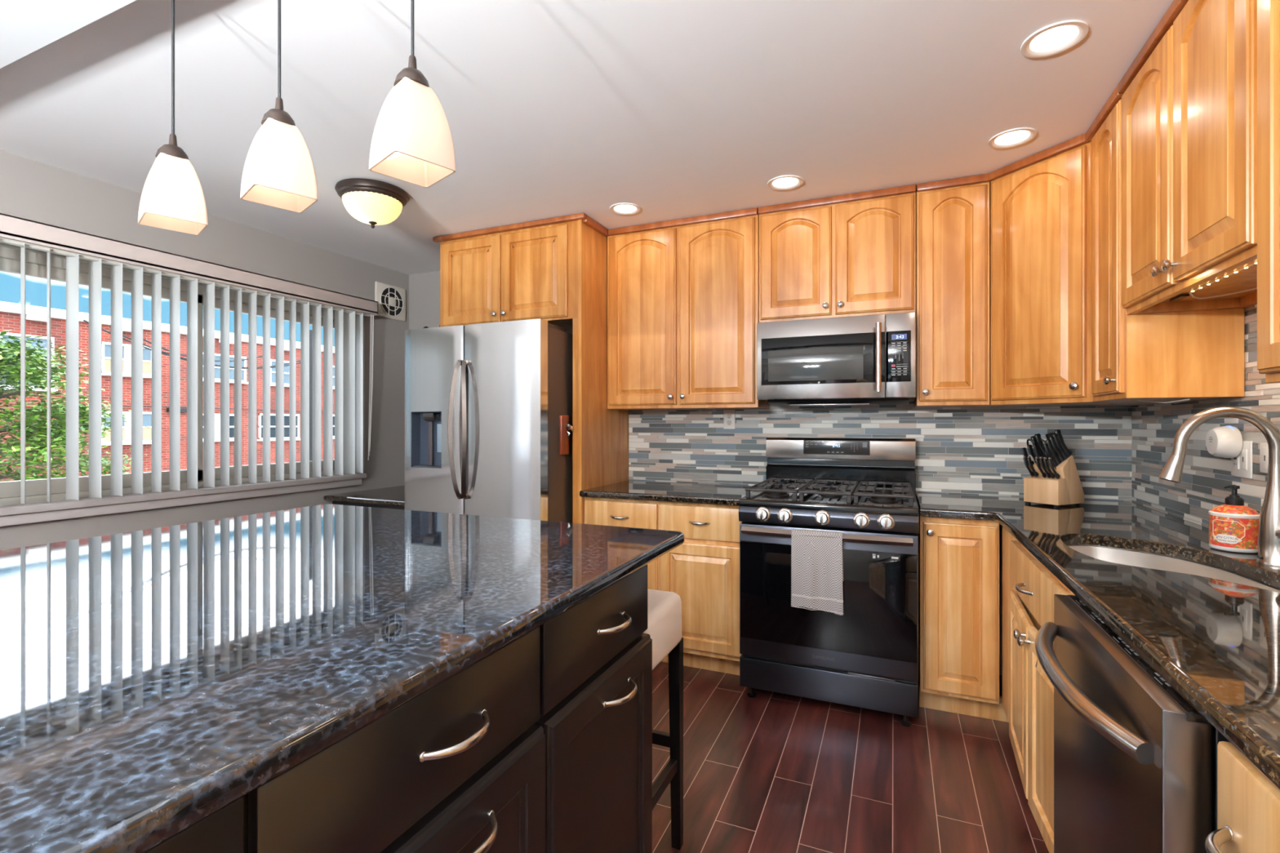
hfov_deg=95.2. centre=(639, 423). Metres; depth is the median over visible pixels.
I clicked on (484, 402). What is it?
refrigerator
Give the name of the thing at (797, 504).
cooktop
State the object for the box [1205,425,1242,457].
air freshener
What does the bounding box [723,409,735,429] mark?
outlet plate
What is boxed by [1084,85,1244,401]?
upper cabinet
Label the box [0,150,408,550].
wall
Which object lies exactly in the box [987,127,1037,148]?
recessed light
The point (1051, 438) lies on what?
kitchen knife
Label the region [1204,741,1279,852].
base cabinet
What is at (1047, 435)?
honing steel
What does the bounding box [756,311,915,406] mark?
microwave
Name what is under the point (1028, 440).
scissors
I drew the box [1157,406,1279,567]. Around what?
faucet
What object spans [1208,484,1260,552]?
soap bottle
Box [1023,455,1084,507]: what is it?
knife block
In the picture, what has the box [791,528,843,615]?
kitchen towel
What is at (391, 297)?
grille
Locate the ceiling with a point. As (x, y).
(672, 109)
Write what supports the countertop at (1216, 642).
on the base cabinet at (1248, 802)
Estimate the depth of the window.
2.95 m
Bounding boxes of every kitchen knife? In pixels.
[1021,447,1034,465]
[1026,444,1039,463]
[1030,435,1043,455]
[1032,443,1044,462]
[1034,433,1045,456]
[1043,443,1058,469]
[1045,439,1062,465]
[1048,435,1065,462]
[1051,432,1068,460]
[1053,429,1072,457]
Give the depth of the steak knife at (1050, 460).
2.56 m
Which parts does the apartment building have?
pane, pane, pane, pane, pane, pane, pane, pane, pane, pane, pane, pane, pane, pane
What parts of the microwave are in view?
handle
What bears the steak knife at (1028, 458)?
in the knife block
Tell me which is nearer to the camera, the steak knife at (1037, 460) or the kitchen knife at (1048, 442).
the kitchen knife at (1048, 442)
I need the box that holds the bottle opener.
[559,415,573,454]
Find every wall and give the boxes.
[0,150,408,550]
[408,271,1132,675]
[1131,303,1279,528]
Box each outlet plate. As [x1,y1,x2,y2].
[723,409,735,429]
[1231,440,1252,479]
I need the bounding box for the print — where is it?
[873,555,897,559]
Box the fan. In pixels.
[374,281,405,321]
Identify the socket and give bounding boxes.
[726,413,732,418]
[726,420,732,425]
[1232,455,1239,469]
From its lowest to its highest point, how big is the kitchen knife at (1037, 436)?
0.122 m
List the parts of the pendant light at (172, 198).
lamp shade, cord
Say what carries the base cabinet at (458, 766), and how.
on the floor
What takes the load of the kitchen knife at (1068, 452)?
in the knife block
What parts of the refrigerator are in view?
dispenser lever, door, handle, handle, door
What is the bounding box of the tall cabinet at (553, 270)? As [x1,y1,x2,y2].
[432,213,628,524]
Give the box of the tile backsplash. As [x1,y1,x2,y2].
[628,398,1132,502]
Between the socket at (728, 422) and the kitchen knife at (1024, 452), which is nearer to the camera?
the kitchen knife at (1024, 452)
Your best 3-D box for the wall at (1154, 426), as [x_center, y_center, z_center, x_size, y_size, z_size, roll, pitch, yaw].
[1.044,0.064,-0.371,0.159,2.432,6.750,0,0,23]
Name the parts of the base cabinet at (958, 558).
knob, door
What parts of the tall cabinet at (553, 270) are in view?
door, knob, knob, door, panel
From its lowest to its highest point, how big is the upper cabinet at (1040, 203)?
1.066 m
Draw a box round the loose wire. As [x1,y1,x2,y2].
[1137,398,1190,403]
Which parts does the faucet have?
spout, lever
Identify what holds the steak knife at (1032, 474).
in the knife block
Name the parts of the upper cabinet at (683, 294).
door, knob, knob, door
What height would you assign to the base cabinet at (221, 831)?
0.932 m
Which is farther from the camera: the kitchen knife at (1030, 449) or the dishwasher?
the kitchen knife at (1030, 449)
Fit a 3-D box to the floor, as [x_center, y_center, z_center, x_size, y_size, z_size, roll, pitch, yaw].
[-1.103,1.340,0.561,4.840,0.120,7.050,0,0,23]
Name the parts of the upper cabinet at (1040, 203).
door, knob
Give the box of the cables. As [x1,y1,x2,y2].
[83,320,323,461]
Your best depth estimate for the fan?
4.35 m
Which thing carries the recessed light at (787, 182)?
in the ceiling
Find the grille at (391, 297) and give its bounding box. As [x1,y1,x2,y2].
[380,286,403,316]
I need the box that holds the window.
[0,242,366,526]
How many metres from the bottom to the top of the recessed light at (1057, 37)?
0.006 m
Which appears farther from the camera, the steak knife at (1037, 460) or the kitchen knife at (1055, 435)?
the steak knife at (1037, 460)
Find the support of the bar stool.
on the floor
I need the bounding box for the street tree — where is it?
[0,329,148,481]
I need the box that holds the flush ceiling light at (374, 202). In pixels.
[334,177,408,228]
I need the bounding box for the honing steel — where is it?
[1045,432,1056,453]
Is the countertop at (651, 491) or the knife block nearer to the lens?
the knife block
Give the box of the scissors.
[1026,439,1048,460]
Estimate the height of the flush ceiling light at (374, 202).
0.181 m
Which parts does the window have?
sash, sill, sash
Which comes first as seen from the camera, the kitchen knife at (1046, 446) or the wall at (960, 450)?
the kitchen knife at (1046, 446)
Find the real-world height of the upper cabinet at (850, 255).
0.618 m
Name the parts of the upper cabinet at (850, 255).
door, knob, knob, door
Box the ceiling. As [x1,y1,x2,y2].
[0,0,1173,275]
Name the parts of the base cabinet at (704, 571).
handle, drawer, door, handle, drawer, door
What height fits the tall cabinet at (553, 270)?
2.430 m
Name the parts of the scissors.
loop handle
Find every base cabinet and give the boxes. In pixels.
[143,795,243,852]
[242,626,545,852]
[534,564,652,852]
[584,497,742,675]
[917,510,1008,722]
[1002,526,1075,852]
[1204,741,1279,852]
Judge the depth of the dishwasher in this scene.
0.98 m
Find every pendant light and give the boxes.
[137,0,208,235]
[240,0,318,213]
[368,0,455,187]
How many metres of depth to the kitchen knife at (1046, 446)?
2.58 m
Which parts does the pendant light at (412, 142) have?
lamp shade, cord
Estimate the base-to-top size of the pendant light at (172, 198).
0.643 m
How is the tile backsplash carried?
attached to the wall at (960, 450)
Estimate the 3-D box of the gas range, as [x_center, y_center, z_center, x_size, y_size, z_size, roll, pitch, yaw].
[0.944,0.680,2.884,0.776,1.199,0.814,0,0,23]
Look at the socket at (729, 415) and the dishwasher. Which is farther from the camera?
the socket at (729, 415)
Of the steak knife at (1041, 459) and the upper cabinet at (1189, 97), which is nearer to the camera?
the upper cabinet at (1189, 97)
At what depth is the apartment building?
19.16 m
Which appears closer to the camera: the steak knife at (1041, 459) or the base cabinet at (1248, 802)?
the base cabinet at (1248, 802)
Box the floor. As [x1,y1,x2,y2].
[652,662,1048,852]
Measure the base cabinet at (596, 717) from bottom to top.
0.932 m
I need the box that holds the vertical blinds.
[0,212,378,505]
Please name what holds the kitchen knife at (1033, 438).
in the knife block
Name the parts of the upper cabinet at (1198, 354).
door, knob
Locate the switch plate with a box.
[1259,443,1268,473]
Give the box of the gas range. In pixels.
[738,436,919,726]
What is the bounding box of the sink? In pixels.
[1066,544,1279,592]
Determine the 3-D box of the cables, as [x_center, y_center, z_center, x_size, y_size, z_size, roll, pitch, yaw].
[-3.515,1.840,4.960,0.060,5.480,1.905,0,0,23]
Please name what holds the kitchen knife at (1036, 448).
in the knife block
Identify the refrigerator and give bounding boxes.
[404,319,573,523]
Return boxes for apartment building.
[0,301,334,481]
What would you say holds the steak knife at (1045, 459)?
in the knife block
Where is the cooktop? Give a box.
[738,483,918,516]
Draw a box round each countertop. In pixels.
[0,504,684,852]
[323,485,404,510]
[579,480,763,506]
[915,492,1279,789]
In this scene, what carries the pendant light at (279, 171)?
hanging from the ceiling
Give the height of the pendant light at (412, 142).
0.643 m
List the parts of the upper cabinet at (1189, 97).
door, knob, knob, led strip, door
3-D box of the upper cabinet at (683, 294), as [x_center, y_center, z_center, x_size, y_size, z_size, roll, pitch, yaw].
[0.273,-0.617,3.440,0.904,1.066,0.369,0,0,23]
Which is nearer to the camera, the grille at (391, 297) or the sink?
the sink
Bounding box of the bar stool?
[643,589,683,849]
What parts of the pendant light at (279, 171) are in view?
lamp shade, cord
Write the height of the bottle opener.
0.214 m
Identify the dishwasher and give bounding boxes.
[1035,594,1230,852]
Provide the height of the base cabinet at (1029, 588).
0.874 m
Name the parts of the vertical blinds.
pull cord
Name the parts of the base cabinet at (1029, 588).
knob, door, handle, knob, door, drawer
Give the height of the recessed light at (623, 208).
0.006 m
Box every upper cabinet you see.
[607,207,769,409]
[758,184,915,322]
[914,173,990,407]
[983,133,1181,406]
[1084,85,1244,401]
[1117,0,1257,315]
[1257,0,1279,383]
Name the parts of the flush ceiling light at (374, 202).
lamp shade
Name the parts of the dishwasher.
handle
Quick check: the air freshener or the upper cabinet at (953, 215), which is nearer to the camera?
the air freshener
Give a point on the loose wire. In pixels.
(1188, 399)
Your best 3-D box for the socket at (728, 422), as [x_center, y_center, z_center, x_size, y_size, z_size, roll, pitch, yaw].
[0.536,-0.002,3.511,0.033,0.033,0.002,0,0,23]
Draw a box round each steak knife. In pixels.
[1022,455,1034,477]
[1026,455,1039,477]
[1035,456,1046,478]
[1039,456,1051,478]
[1043,456,1055,479]
[1048,457,1060,479]
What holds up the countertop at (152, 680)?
on the cabinet
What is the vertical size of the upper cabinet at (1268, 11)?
1.066 m
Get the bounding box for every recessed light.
[609,202,640,214]
[767,174,803,190]
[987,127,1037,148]
[1020,19,1088,57]
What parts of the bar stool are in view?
seat, leg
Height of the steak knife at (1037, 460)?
0.113 m
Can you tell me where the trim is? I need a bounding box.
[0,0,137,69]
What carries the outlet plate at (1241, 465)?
attached to the wall at (1154, 426)
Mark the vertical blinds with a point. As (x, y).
(24, 233)
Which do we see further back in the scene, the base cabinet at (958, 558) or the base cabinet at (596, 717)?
the base cabinet at (958, 558)
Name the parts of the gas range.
knob, burner, knob, burner, knob, handle, storage drawer, oven door, oven glass, control panel, burner, display panel, vent trim, knob, burner, burner, knob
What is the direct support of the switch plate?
attached to the wall at (1154, 426)
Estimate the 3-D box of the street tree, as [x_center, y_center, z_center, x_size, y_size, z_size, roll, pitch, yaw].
[-12.924,1.396,10.681,6.482,6.398,6.276,0,0,13]

